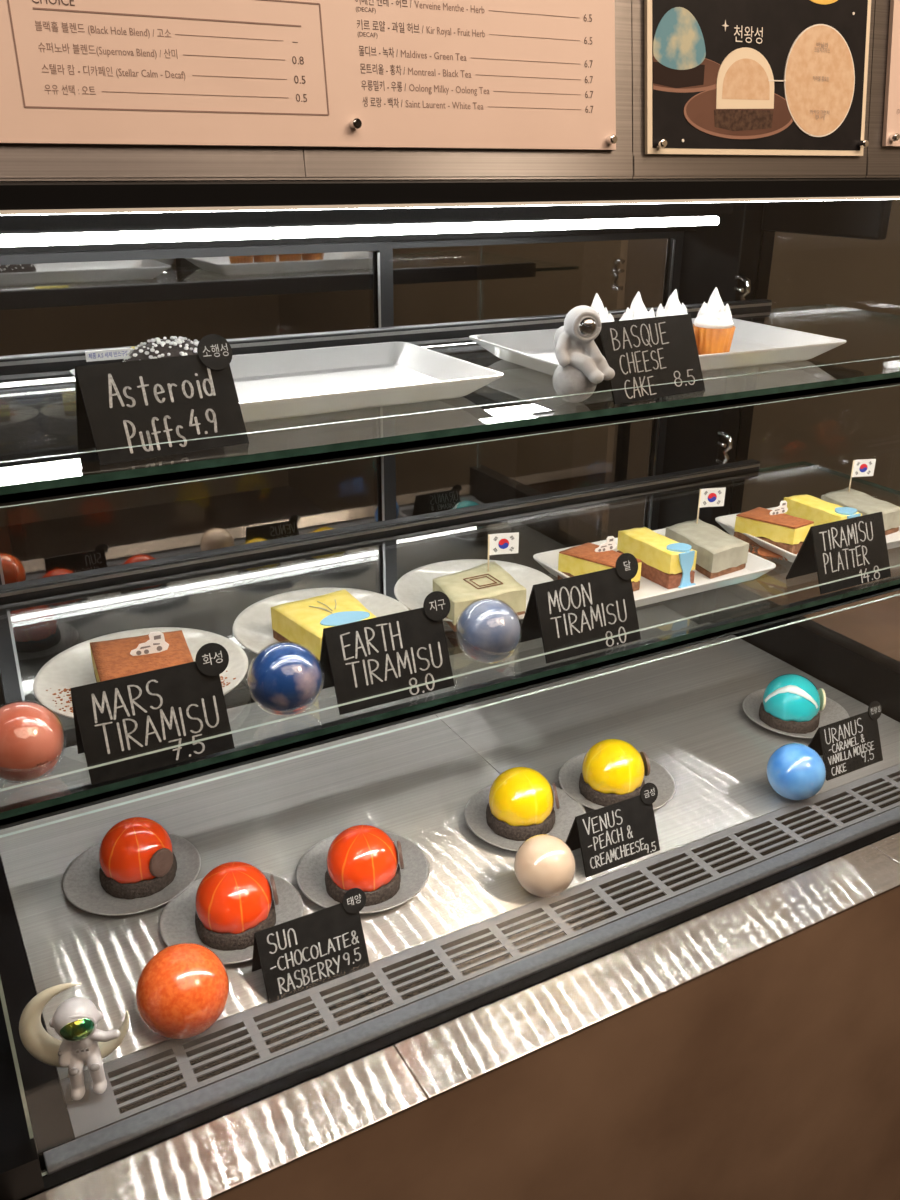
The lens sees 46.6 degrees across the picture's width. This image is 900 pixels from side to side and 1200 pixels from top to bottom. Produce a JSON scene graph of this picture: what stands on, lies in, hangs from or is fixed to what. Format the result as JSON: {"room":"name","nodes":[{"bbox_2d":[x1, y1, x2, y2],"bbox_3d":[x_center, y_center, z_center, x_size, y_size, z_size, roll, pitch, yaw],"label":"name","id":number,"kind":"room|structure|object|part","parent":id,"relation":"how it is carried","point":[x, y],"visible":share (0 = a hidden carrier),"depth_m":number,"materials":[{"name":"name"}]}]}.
{"room":"food shop","nodes":[
{"label":"food shop","id":0,"kind":"room"},
{"bbox_2d":[0,246,477,411],"bbox_3d":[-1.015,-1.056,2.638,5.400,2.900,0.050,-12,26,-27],"label":"sliding door","id":1,"kind":"structure","parent":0,"point":[70,306],"depth_m":2.91,"materials":[{"name":"clear glass"}]},
{"bbox_2d":[475,199,899,583],"bbox_3d":[1.415,-0.359,1.049,0.050,2.900,5.350,-12,26,-27],"label":"wall","id":2,"kind":"structure","parent":0,"point":[833,431],"depth_m":2.27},
{"bbox_3d":[0.279,1.225,1.072,5.400,0.050,5.400,-12,26,-27],"label":"floor","id":3,"kind":"structure","parent":0,"visible":0},
{"bbox_2d":[0,394,530,715],"bbox_3d":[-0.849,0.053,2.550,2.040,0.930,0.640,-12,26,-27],"label":"sliding door","id":4,"kind":"structure","parent":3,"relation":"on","point":[65,536],"depth_m":2.34,"materials":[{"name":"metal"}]},
{"bbox_2d":[0,394,530,485],"bbox_3d":[-0.845,-0.361,2.374,2.040,0.030,0.640,-12,26,-27],"label":"countertop","id":5,"kind":"structure","parent":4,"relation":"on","point":[49,431],"depth_m":2.39,"materials":[{"name":"clear glass"}]},
{"bbox_2d":[26,547,899,1199],"bbox_3d":[0.310,0.540,1.533,1.765,0.849,0.738,-12,26,-27],"label":"counter","id":6,"kind":"object","parent":3,"relation":"on","point":[746,1048],"depth_m":0.96,"materials":[{"name":"brown paint"}]},
{"bbox_2d":[0,178,899,1199],"bbox_3d":[0.033,-0.088,1.123,1.147,0.690,0.662,-12,26,-27],"label":"display case","id":7,"kind":"object","parent":6,"relation":"on","point":[472,938],"visible":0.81,"depth_m":1.06,"materials":[{"name":"metal"}]},
{"bbox_3d":[-0.493,-0.076,1.189,0.016,0.140,0.014,-12,26,-27],"label":"handle","id":8,"kind":"part","parent":7,"relation":"part of","materials":[{"name":"metal"}]},
{"bbox_3d":[-0.441,0.012,0.868,0.002,0.650,0.607,-12,26,-27],"label":"glass","id":9,"kind":"part","parent":7,"relation":"part of","materials":[{"name":"clear glass"}]},
{"bbox_2d":[0,700,66,782],"bbox_3d":[-0.274,0.090,0.669,0.053,0.053,0.053,-6,24,-14],"label":"ball","id":10,"kind":"object","parent":7,"relation":"on","point":[31,735],"visible":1,"depth_m":0.65,"materials":[{"name":"pink"}]},
{"bbox_2d":[19,983,128,1104],"bbox_3d":[-0.285,0.336,0.793,0.080,0.095,0.039,-4,24,-11],"label":"figurine","id":11,"kind":"object","parent":7,"relation":"on","point":[75,1019],"visible":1,"depth_m":0.79,"materials":[{"name":"beige plastic"}]},
{"bbox_2d":[85,348,129,361],"bbox_3d":[-0.299,-0.214,0.913,0.038,0.009,0.002,-12,26,-27],"label":"sticker label","id":12,"kind":"object","parent":7,"relation":"on","point":[111,354],"visible":0.94,"depth_m":0.91,"materials":[{"name":"white paper"}]},
{"bbox_2d":[89,351,126,358],"bbox_3d":[-0.298,-0.214,0.912,0.034,0.005,0.001,-12,26,-27],"label":"print","id":13,"kind":"object","parent":12,"relation":"attached to","point":[122,351],"depth_m":0.91},
{"bbox_2d":[62,833,200,915],"bbox_3d":[-0.317,0.275,1.045,0.133,0.011,0.133,-12,26,-27],"label":"plate","id":14,"kind":"object","parent":7,"relation":"on","point":[81,884],"visible":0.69,"depth_m":1.03,"materials":[{"name":"grey ceramic"}]},
{"bbox_2d":[98,817,176,898],"bbox_3d":[-0.310,0.248,1.031,0.074,0.063,0.078,-12,26,-27],"label":"cake","id":15,"kind":"object","parent":14,"relation":"on","point":[137,859],"visible":1,"depth_m":1.01,"materials":[{"name":"orange food"}]},
{"bbox_2d":[33,627,247,718],"bbox_3d":[-0.233,0.059,0.794,0.157,0.013,0.157,-12,26,-27],"label":"plate","id":16,"kind":"object","parent":7,"relation":"on","point":[72,667],"visible":0.3,"depth_m":0.81,"materials":[{"name":"white ceramic"}]},
{"bbox_2d":[46,630,235,712],"bbox_3d":[-0.232,0.053,0.778,0.128,0.028,0.079,-12,26,-27],"label":"tiramisu","id":17,"kind":"object","parent":16,"relation":"on","point":[111,659],"visible":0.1,"depth_m":0.77,"materials":[{"name":"brown food"}]},
{"bbox_2d":[130,631,168,655],"bbox_3d":[-0.222,0.032,0.772,0.028,0.017,0.001,-8,25,-19],"label":"topper","id":18,"kind":"object","parent":17,"relation":"on","point":[156,644],"visible":1,"depth_m":0.77,"materials":[{"name":"white food"}]},
{"bbox_2d":[70,643,234,784],"bbox_3d":[-0.197,0.070,0.698,0.103,0.071,0.045,-12,26,-27],"label":"name card","id":19,"kind":"object","parent":7,"relation":"on","point":[140,713],"visible":1,"depth_m":0.69,"materials":[{"name":"black paper"}]},
{"bbox_3d":[-0.205,0.071,0.708,0.096,0.060,0.023,-12,26,-27],"label":"panel","id":20,"kind":"part","parent":19,"relation":"part of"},
{"bbox_2d":[75,334,248,465],"bbox_3d":[-0.179,-0.127,0.646,0.098,0.066,0.045,-15,28,-32],"label":"name card","id":21,"kind":"object","parent":7,"relation":"on","point":[177,398],"visible":0.99,"depth_m":0.64,"materials":[{"name":"black paper"}]},
{"bbox_3d":[-0.186,-0.125,0.656,0.096,0.054,0.023,-15,28,-32],"label":"panel","id":22,"kind":"part","parent":21,"relation":"part of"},
{"bbox_2d":[135,943,228,1039],"bbox_3d":[-0.219,0.321,0.857,0.075,0.075,0.075,-12,26,-27],"label":"ball","id":23,"kind":"object","parent":7,"relation":"on","point":[182,991],"visible":1,"depth_m":0.83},
{"bbox_3d":[-0.300,-0.126,1.266,0.514,0.571,0.016,-12,26,-27],"label":"sliding door","id":24,"kind":"part","parent":7,"relation":"part of","materials":[{"name":"clear glass"}]},
{"bbox_3d":[-0.300,-0.130,1.265,0.478,0.543,0.004,-12,26,-27],"label":"door pane","id":25,"kind":"part","parent":7,"relation":"part of","materials":[{"name":"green glass"}]},
{"bbox_2d":[160,871,303,963],"bbox_3d":[-0.205,0.300,0.986,0.133,0.011,0.133,-12,26,-27],"label":"plate","id":26,"kind":"object","parent":7,"relation":"on","point":[177,921],"visible":0.38,"depth_m":0.99,"materials":[{"name":"grey ceramic"}]},
{"bbox_2d":[195,861,278,950],"bbox_3d":[-0.198,0.275,0.970,0.078,0.063,0.075,-12,26,-27],"label":"cake","id":27,"kind":"object","parent":26,"relation":"on","point":[234,901],"visible":0.99,"depth_m":0.95,"materials":[{"name":"orange food"}]},
{"bbox_2d":[247,641,323,716],"bbox_3d":[-0.118,0.056,0.750,0.054,0.054,0.054,-12,26,-27],"label":"ball","id":28,"kind":"object","parent":7,"relation":"on","point":[284,678],"visible":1,"depth_m":0.73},
{"bbox_2d":[70,342,503,421],"bbox_3d":[-0.122,-0.163,0.788,0.285,0.019,0.173,-12,26,-27],"label":"serving dish","id":29,"kind":"object","parent":7,"relation":"on","point":[292,383],"visible":0.61,"depth_m":0.83,"materials":[{"name":"white ceramic"}]},
{"bbox_2d":[123,336,198,361],"bbox_3d":[-0.206,-0.175,0.777,0.075,0.040,0.077,-12,26,-27],"label":"pastry","id":30,"kind":"object","parent":29,"relation":"on","point":[172,347],"visible":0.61,"depth_m":0.76,"materials":[{"name":"black"}]},
{"bbox_2d":[252,888,369,1003],"bbox_3d":[-0.121,0.297,0.922,0.103,0.071,0.045,-12,26,-27],"label":"name card","id":31,"kind":"object","parent":7,"relation":"on","point":[311,950],"visible":1,"depth_m":0.91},
{"bbox_3d":[-0.130,0.299,0.931,0.096,0.060,0.023,-12,26,-27],"label":"panel","id":32,"kind":"part","parent":31,"relation":"part of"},
{"bbox_2d":[0,0,632,181],"bbox_3d":[-0.228,-0.360,0.496,0.783,0.302,0.063,-12,26,-27],"label":"menu sign","id":33,"kind":"object","parent":7,"relation":"on","point":[91,90],"visible":1,"depth_m":0.59,"materials":[{"name":"paper"}]},
{"bbox_2d":[233,587,408,662],"bbox_3d":[-0.106,0.024,0.879,0.151,0.013,0.151,-12,26,-27],"label":"plate","id":34,"kind":"object","parent":7,"relation":"on","point":[252,628],"visible":0.29,"depth_m":0.91,"materials":[{"name":"white ceramic"}]},
{"bbox_2d":[271,589,375,660],"bbox_3d":[-0.100,0.023,0.849,0.069,0.030,0.082,-12,26,-27],"label":"tiramisu","id":35,"kind":"object","parent":34,"relation":"on","point":[303,622],"visible":0.58,"depth_m":0.84,"materials":[{"name":"yellow food"}]},
{"bbox_2d":[296,831,428,913],"bbox_3d":[-0.087,0.274,1.049,0.133,0.011,0.133,-12,26,-27],"label":"plate","id":36,"kind":"object","parent":7,"relation":"on","point":[311,870],"visible":0.51,"depth_m":1.04,"materials":[{"name":"grey ceramic"}]},
{"bbox_2d":[325,824,403,906],"bbox_3d":[-0.084,0.252,1.024,0.079,0.063,0.074,-12,26,-27],"label":"cake","id":37,"kind":"object","parent":36,"relation":"on","point":[364,857],"visible":0.98,"depth_m":1.00,"materials":[{"name":"orange food"}]},
{"bbox_2d":[0,202,733,246],"bbox_3d":[-0.074,-0.389,1.037,0.930,0.051,0.020,-12,26,-27],"label":"lamp","id":38,"kind":"object","parent":7,"relation":"attached to","point":[282,217],"depth_m":1.01,"materials":[{"name":"white plastic"}]},
{"bbox_3d":[-0.029,-0.082,1.148,0.984,0.022,0.015,-12,26,-27],"label":"rail","id":39,"kind":"part","parent":7,"relation":"part of","materials":[{"name":"grey metal"}]},
{"bbox_3d":[-0.026,-0.085,1.138,0.982,0.003,0.002,-12,26,-27],"label":"rail trim","id":40,"kind":"part","parent":7,"relation":"part of","materials":[{"name":"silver metal"}]},
{"bbox_3d":[-0.034,-0.268,1.065,0.969,0.022,0.015,-12,26,-27],"label":"rail","id":41,"kind":"part","parent":7,"relation":"part of","materials":[{"name":"grey metal"}]},
{"bbox_3d":[-0.031,-0.271,1.055,0.967,0.003,0.002,-12,26,-27],"label":"rail trim","id":42,"kind":"part","parent":7,"relation":"part of","materials":[{"name":"silver metal"}]},
{"bbox_2d":[319,591,454,714],"bbox_3d":[-0.046,0.034,0.784,0.103,0.071,0.045,-12,26,-27],"label":"name card","id":43,"kind":"object","parent":7,"relation":"on","point":[366,658],"visible":0.97,"depth_m":0.78,"materials":[{"name":"black paper"}]},
{"bbox_3d":[-0.054,0.036,0.794,0.096,0.060,0.023,-12,26,-27],"label":"panel","id":44,"kind":"part","parent":43,"relation":"part of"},
{"bbox_3d":[0.188,-0.280,0.731,1.132,0.002,0.002,-12,26,-27],"label":"roof trim","id":45,"kind":"part","parent":7,"relation":"part of","materials":[{"name":"white"}]},
{"bbox_2d":[0,304,899,494],"bbox_3d":[0.096,-0.212,0.940,1.066,0.005,0.350,-12,26,-27],"label":"glass shelf","id":46,"kind":"object","parent":7,"relation":"attached to","point":[845,323],"depth_m":0.86,"materials":[{"name":"clear glass"}]},
{"bbox_2d":[0,461,899,819],"bbox_3d":[0.094,-0.024,1.020,1.066,0.005,0.350,-12,26,-27],"label":"glass shelf","id":47,"kind":"object","parent":7,"relation":"attached to","point":[61,588],"depth_m":0.96,"materials":[{"name":"clear glass"}]},
{"bbox_3d":[0.192,-0.226,0.768,1.104,0.128,0.003,-12,26,-27],"label":"glass","id":48,"kind":"part","parent":7,"relation":"part of","materials":[{"name":"clear glass"}]},
{"bbox_3d":[0.191,-0.064,0.837,1.104,0.176,0.003,-12,26,-27],"label":"glass","id":49,"kind":"part","parent":7,"relation":"part of","materials":[{"name":"clear glass"}]},
{"bbox_3d":[0.189,0.178,0.940,1.104,0.286,0.003,-12,26,-27],"label":"glass","id":50,"kind":"part","parent":7,"relation":"part of","materials":[{"name":"clear glass"}]},
{"bbox_2d":[394,559,553,621],"bbox_3d":[0.024,-0.004,0.948,0.150,0.013,0.150,-12,26,-27],"label":"plate","id":51,"kind":"object","parent":7,"relation":"on","point":[413,587],"visible":0.3,"depth_m":0.98,"materials":[{"name":"white ceramic"}]},
{"bbox_2d":[433,561,526,631],"bbox_3d":[0.023,-0.005,0.920,0.082,0.028,0.072,-12,26,-27],"label":"tiramisu","id":52,"kind":"object","parent":51,"relation":"on","point":[464,587],"visible":0.62,"depth_m":0.90,"materials":[{"name":"beige food"}]},
{"bbox_2d":[487,532,518,571],"bbox_3d":[0.047,-0.037,0.933,0.028,0.048,0.002,-5,24,-14],"label":"flag","id":53,"kind":"object","parent":52,"relation":"attached to","point":[501,543],"visible":0.98,"depth_m":0.93,"materials":[{"name":"white paper"}]},
{"bbox_2d":[493,536,513,551],"bbox_3d":[0.048,-0.050,0.927,0.019,0.015,0.001,-6,24,-14],"label":"print","id":54,"kind":"object","parent":53,"relation":"on","point":[503,543],"depth_m":0.93},
{"bbox_2d":[60,764,899,1138],"bbox_3d":[0.168,0.290,1.033,1.053,0.001,0.059,-12,26,-27],"label":"grille","id":55,"kind":"object","parent":7,"relation":"attached to","point":[87,1114],"depth_m":0.95,"materials":[{"name":"grey metal"}]},
{"bbox_2d":[455,598,521,663],"bbox_3d":[0.031,0.025,0.830,0.054,0.053,0.053,-12,26,-27],"label":"ball","id":56,"kind":"object","parent":7,"relation":"on","point":[488,630],"visible":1,"depth_m":0.81,"materials":[{"name":"grey"}]},
{"bbox_2d":[465,785,585,850],"bbox_3d":[0.082,0.238,1.139,0.133,0.011,0.133,-12,26,-27],"label":"plate","id":57,"kind":"object","parent":7,"relation":"on","point":[475,810],"visible":0.41,"depth_m":1.14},
{"bbox_2d":[486,766,559,840],"bbox_3d":[0.078,0.211,1.124,0.078,0.063,0.074,-12,26,-27],"label":"cake","id":58,"kind":"object","parent":57,"relation":"on","point":[520,807],"visible":0.99,"depth_m":1.10,"materials":[{"name":"yellow food"}]},
{"bbox_3d":[0.116,-0.223,1.501,0.492,0.571,0.016,-12,26,-27],"label":"sliding door","id":59,"kind":"part","parent":7,"relation":"part of","materials":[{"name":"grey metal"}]},
{"bbox_2d":[514,834,575,897],"bbox_3d":[0.093,0.260,1.023,0.060,0.060,0.060,-12,26,-27],"label":"ball","id":60,"kind":"object","parent":7,"relation":"on","point":[544,864],"visible":1,"depth_m":1.00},
{"bbox_3d":[0.116,-0.227,1.500,0.456,0.543,0.004,-12,26,-27],"label":"door pane","id":61,"kind":"part","parent":7,"relation":"part of","materials":[{"name":"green glass"}]},
{"bbox_2d":[518,553,640,662],"bbox_3d":[0.111,0.002,0.864,0.103,0.071,0.045,-12,26,-27],"label":"name card","id":62,"kind":"object","parent":7,"relation":"on","point":[584,608],"visible":0.99,"depth_m":0.85,"materials":[{"name":"black paper"}]},
{"bbox_3d":[0.103,0.004,0.873,0.096,0.060,0.023,-12,26,-27],"label":"panel","id":63,"kind":"part","parent":62,"relation":"part of","materials":[{"name":"paper"}]},
{"bbox_2d":[553,305,614,402],"bbox_3d":[0.095,-0.179,0.765,0.036,0.070,0.046,-17,28,-35],"label":"figurine","id":64,"kind":"object","parent":7,"relation":"on","point":[582,365],"visible":1,"depth_m":0.76,"materials":[{"name":"white ceramic"}]},
{"bbox_2d":[565,783,659,877],"bbox_3d":[0.171,0.231,1.081,0.103,0.071,0.045,-12,26,-27],"label":"name card","id":65,"kind":"object","parent":7,"relation":"on","point":[608,837],"visible":1,"depth_m":1.07,"materials":[{"name":"black paper"}]},
{"bbox_3d":[0.163,0.233,1.091,0.096,0.060,0.023,-12,26,-27],"label":"panel","id":66,"kind":"part","parent":65,"relation":"part of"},
{"bbox_2d":[558,752,675,809],"bbox_3d":[0.191,0.212,1.202,0.133,0.011,0.133,-12,26,-27],"label":"plate","id":67,"kind":"object","parent":7,"relation":"on","point":[569,774],"visible":0.39,"depth_m":1.20,"materials":[{"name":"grey ceramic"}]},
{"bbox_2d":[579,738,649,806],"bbox_3d":[0.186,0.188,1.180,0.079,0.063,0.074,-12,26,-27],"label":"cake","id":68,"kind":"object","parent":67,"relation":"on","point":[613,770],"visible":0.96,"depth_m":1.16,"materials":[{"name":"yellow food"}]},
{"bbox_3d":[0.266,-0.245,1.601,0.016,0.140,0.014,-12,26,-27],"label":"handle","id":69,"kind":"part","parent":7,"relation":"part of","materials":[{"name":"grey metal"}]},
{"bbox_2d":[594,314,704,404],"bbox_3d":[0.150,-0.189,0.808,0.096,0.057,0.045,-14,27,-31],"label":"name card","id":70,"kind":"object","parent":7,"relation":"on","point":[655,350],"visible":0.99,"depth_m":0.80,"materials":[{"name":"black paper"}]},
{"bbox_3d":[0.144,-0.192,0.817,0.096,0.056,0.023,-14,27,-31],"label":"panel","id":71,"kind":"part","parent":70,"relation":"part of","materials":[{"name":"paper"}]},
{"bbox_2d":[533,528,775,606],"bbox_3d":[0.196,-0.031,1.009,0.197,0.016,0.139,-12,26,-27],"label":"serving dish","id":72,"kind":"object","parent":7,"relation":"on","point":[649,592],"visible":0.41,"depth_m":0.98,"materials":[{"name":"white ceramic"}]},
{"bbox_2d":[557,542,641,590],"bbox_3d":[0.131,-0.024,0.963,0.065,0.030,0.070,-19,30,-38],"label":"tiramisu","id":73,"kind":"object","parent":72,"relation":"on","point":[581,559],"visible":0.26,"depth_m":0.97,"materials":[{"name":"yellow food"}]},
{"bbox_2d":[595,536,616,551],"bbox_3d":[0.145,-0.052,0.974,0.024,0.014,0.001,-9,25,-22],"label":"topper","id":74,"kind":"object","parent":73,"relation":"on","point":[610,544],"visible":1,"depth_m":0.97,"materials":[{"name":"white"}]},
{"bbox_2d":[617,527,696,588],"bbox_3d":[0.198,-0.041,0.996,0.032,0.036,0.084,-12,26,-27],"label":"tiramisu","id":75,"kind":"object","parent":72,"relation":"on","point":[666,562],"visible":0.91,"depth_m":0.98,"materials":[{"name":"yellow food"}]},
{"bbox_2d":[665,519,748,578],"bbox_3d":[0.252,-0.053,1.036,0.049,0.028,0.094,-9,25,-21],"label":"tiramisu","id":76,"kind":"object","parent":72,"relation":"on","point":[719,553],"visible":0.77,"depth_m":1.01,"materials":[{"name":"beige food"}]},
{"bbox_2d":[696,487,725,523],"bbox_3d":[0.265,-0.090,1.062,0.028,0.048,0.002,-5,24,-14],"label":"flag","id":77,"kind":"object","parent":76,"relation":"attached to","point":[709,497],"visible":0.98,"depth_m":1.06,"materials":[{"name":"white paper"}]},
{"bbox_2d":[703,490,720,504],"bbox_3d":[0.265,-0.103,1.056,0.019,0.015,0.001,-6,24,-14],"label":"print","id":78,"kind":"object","parent":77,"relation":"on","point":[712,497],"depth_m":1.06},
{"bbox_2d":[469,318,845,375],"bbox_3d":[0.187,-0.227,0.946,0.301,0.019,0.173,-11,26,-25],"label":"serving dish","id":79,"kind":"object","parent":7,"relation":"on","point":[753,344],"visible":0.54,"depth_m":0.95,"materials":[{"name":"white ceramic"}]},
{"bbox_2d":[591,293,613,322],"bbox_3d":[0.124,-0.233,0.896,0.039,0.058,0.039,-18,29,-37],"label":"cupcake","id":80,"kind":"object","parent":79,"relation":"on","point":[597,305],"visible":0.23,"depth_m":0.89,"materials":[{"name":"white food"}]},
{"bbox_2d":[619,292,654,320],"bbox_3d":[0.163,-0.238,0.910,0.039,0.058,0.039,-5,24,-13],"label":"cupcake","id":81,"kind":"object","parent":79,"relation":"on","point":[637,310],"visible":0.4,"depth_m":0.90,"materials":[{"name":"white food"}]},
{"bbox_2d":[656,289,694,332],"bbox_3d":[0.199,-0.247,0.930,0.039,0.058,0.039,1,23,2],"label":"cupcake","id":82,"kind":"object","parent":79,"relation":"on","point":[673,306],"visible":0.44,"depth_m":0.92,"materials":[{"name":"white food"}]},
{"bbox_2d":[693,287,734,354],"bbox_3d":[0.238,-0.252,0.944,0.039,0.058,0.039,6,24,14],"label":"cupcake","id":83,"kind":"object","parent":79,"relation":"on","point":[713,323],"visible":0.98,"depth_m":0.93,"materials":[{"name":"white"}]},
{"bbox_3d":[0.542,-0.185,1.312,0.004,0.620,0.497,-12,26,-27],"label":"glass","id":84,"kind":"part","parent":7,"relation":"part of","materials":[{"name":"clear glass"}]},
{"bbox_2d":[631,0,874,178],"bbox_3d":[0.214,-0.454,0.725,0.228,0.302,0.063,-12,26,-27],"label":"sign","id":85,"kind":"object","parent":7,"relation":"on","point":[722,89],"visible":1,"depth_m":0.74,"materials":[{"name":"paper"}]},
{"bbox_2d":[653,0,854,141],"bbox_3d":[0.218,-0.384,0.736,0.192,0.114,0.016,-12,26,-27],"label":"picture","id":86,"kind":"object","parent":85,"relation":"attached to","point":[724,70],"depth_m":0.74,"materials":[{"name":"black paper"}]},
{"bbox_2d":[766,743,825,800],"bbox_3d":[0.390,0.194,1.179,0.064,0.064,0.064,-12,26,-27],"label":"ball","id":87,"kind":"object","parent":7,"relation":"on","point":[794,771],"visible":1,"depth_m":1.16,"materials":[{"name":"blue plastic"}]},
{"bbox_2d":[743,689,848,737],"bbox_3d":[0.447,0.149,1.354,0.133,0.011,0.133,-12,26,-27],"label":"plate","id":88,"kind":"object","parent":7,"relation":"on","point":[833,712],"visible":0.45,"depth_m":1.36,"materials":[{"name":"grey ceramic"}]},
{"bbox_2d":[759,674,825,733],"bbox_3d":[0.436,0.126,1.331,0.077,0.063,0.074,-12,26,-27],"label":"cake","id":89,"kind":"object","parent":88,"relation":"on","point":[791,703],"visible":1,"depth_m":1.31,"materials":[{"name":"teal food"}]},
{"bbox_2d":[715,507,899,562],"bbox_3d":[0.398,-0.072,1.111,0.193,0.016,0.139,-11,25,-24],"label":"serving dish","id":90,"kind":"object","parent":7,"relation":"on","point":[727,522],"visible":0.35,"depth_m":1.08,"materials":[{"name":"white ceramic"}]},
{"bbox_2d":[734,507,813,559],"bbox_3d":[0.325,-0.067,1.068,0.067,0.030,0.068,-19,30,-38],"label":"tiramisu","id":91,"kind":"object","parent":90,"relation":"on","point":[787,532],"visible":0.78,"depth_m":1.06,"materials":[{"name":"yellow food"}]},
{"bbox_2d":[769,501,787,514],"bbox_3d":[0.340,-0.095,1.079,0.024,0.014,0.001,-9,25,-22],"label":"topper","id":92,"kind":"object","parent":91,"relation":"on","point":[782,508],"visible":1,"depth_m":1.08,"materials":[{"name":"white"}]},
{"bbox_2d":[783,494,861,525],"bbox_3d":[0.393,-0.084,1.101,0.032,0.036,0.084,-12,26,-27],"label":"tiramisu","id":93,"kind":"object","parent":90,"relation":"on","point":[808,507],"visible":0.47,"depth_m":1.09,"materials":[{"name":"yellow food"}]},
{"bbox_2d":[821,487,899,534],"bbox_3d":[0.447,-0.096,1.141,0.049,0.028,0.094,-9,25,-21],"label":"tiramisu","id":94,"kind":"object","parent":90,"relation":"on","point":[865,504],"visible":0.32,"depth_m":1.12,"materials":[{"name":"beige food"}]},
{"bbox_2d":[848,459,875,491],"bbox_3d":[0.459,-0.134,1.167,0.028,0.048,0.002,-5,24,-14],"label":"flag","id":95,"kind":"object","parent":94,"relation":"attached to","point":[864,467],"visible":0.97,"depth_m":1.16,"materials":[{"name":"white paper"}]},
{"bbox_2d":[855,461,871,474],"bbox_3d":[0.460,-0.146,1.161,0.019,0.015,0.001,-6,24,-14],"label":"print","id":96,"kind":"object","parent":95,"relation":"on","point":[863,467],"depth_m":1.16},
{"bbox_2d":[786,512,890,593],"bbox_3d":[0.376,-0.049,1.000,0.096,0.061,0.045,-12,26,-27],"label":"name card","id":97,"kind":"object","parent":7,"relation":"on","point":[836,550],"visible":0.98,"depth_m":0.99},
{"bbox_3d":[0.371,-0.052,1.009,0.096,0.060,0.023,-12,26,-27],"label":"panel","id":98,"kind":"part","parent":97,"relation":"part of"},
{"bbox_2d":[808,701,882,780],"bbox_3d":[0.474,0.162,1.248,0.103,0.071,0.045,-12,26,-27],"label":"name card","id":99,"kind":"object","parent":7,"relation":"on","point":[853,743],"visible":1,"depth_m":1.24,"materials":[{"name":"black paper"}]},
{"bbox_3d":[0.466,0.164,1.258,0.096,0.060,0.023,-12,26,-27],"label":"panel","id":100,"kind":"part","parent":99,"relation":"part of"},
{"bbox_2d":[866,0,899,177],"bbox_3d":[0.571,-0.530,0.909,0.587,0.302,0.062,-12,26,-27],"label":"menu sign","id":101,"kind":"object","parent":7,"relation":"on","point":[883,149],"visible":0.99,"depth_m":0.80,"materials":[{"name":"paper"}]},
{"bbox_2d":[568,238,667,546],"bbox_3d":[0.418,-0.945,2.404,0.150,2.900,0.140,-12,26,-27],"label":"column","id":102,"kind":"structure","parent":3,"relation":"on","point":[615,270],"depth_m":2.55,"materials":[{"name":"beige wood"}]}
]}

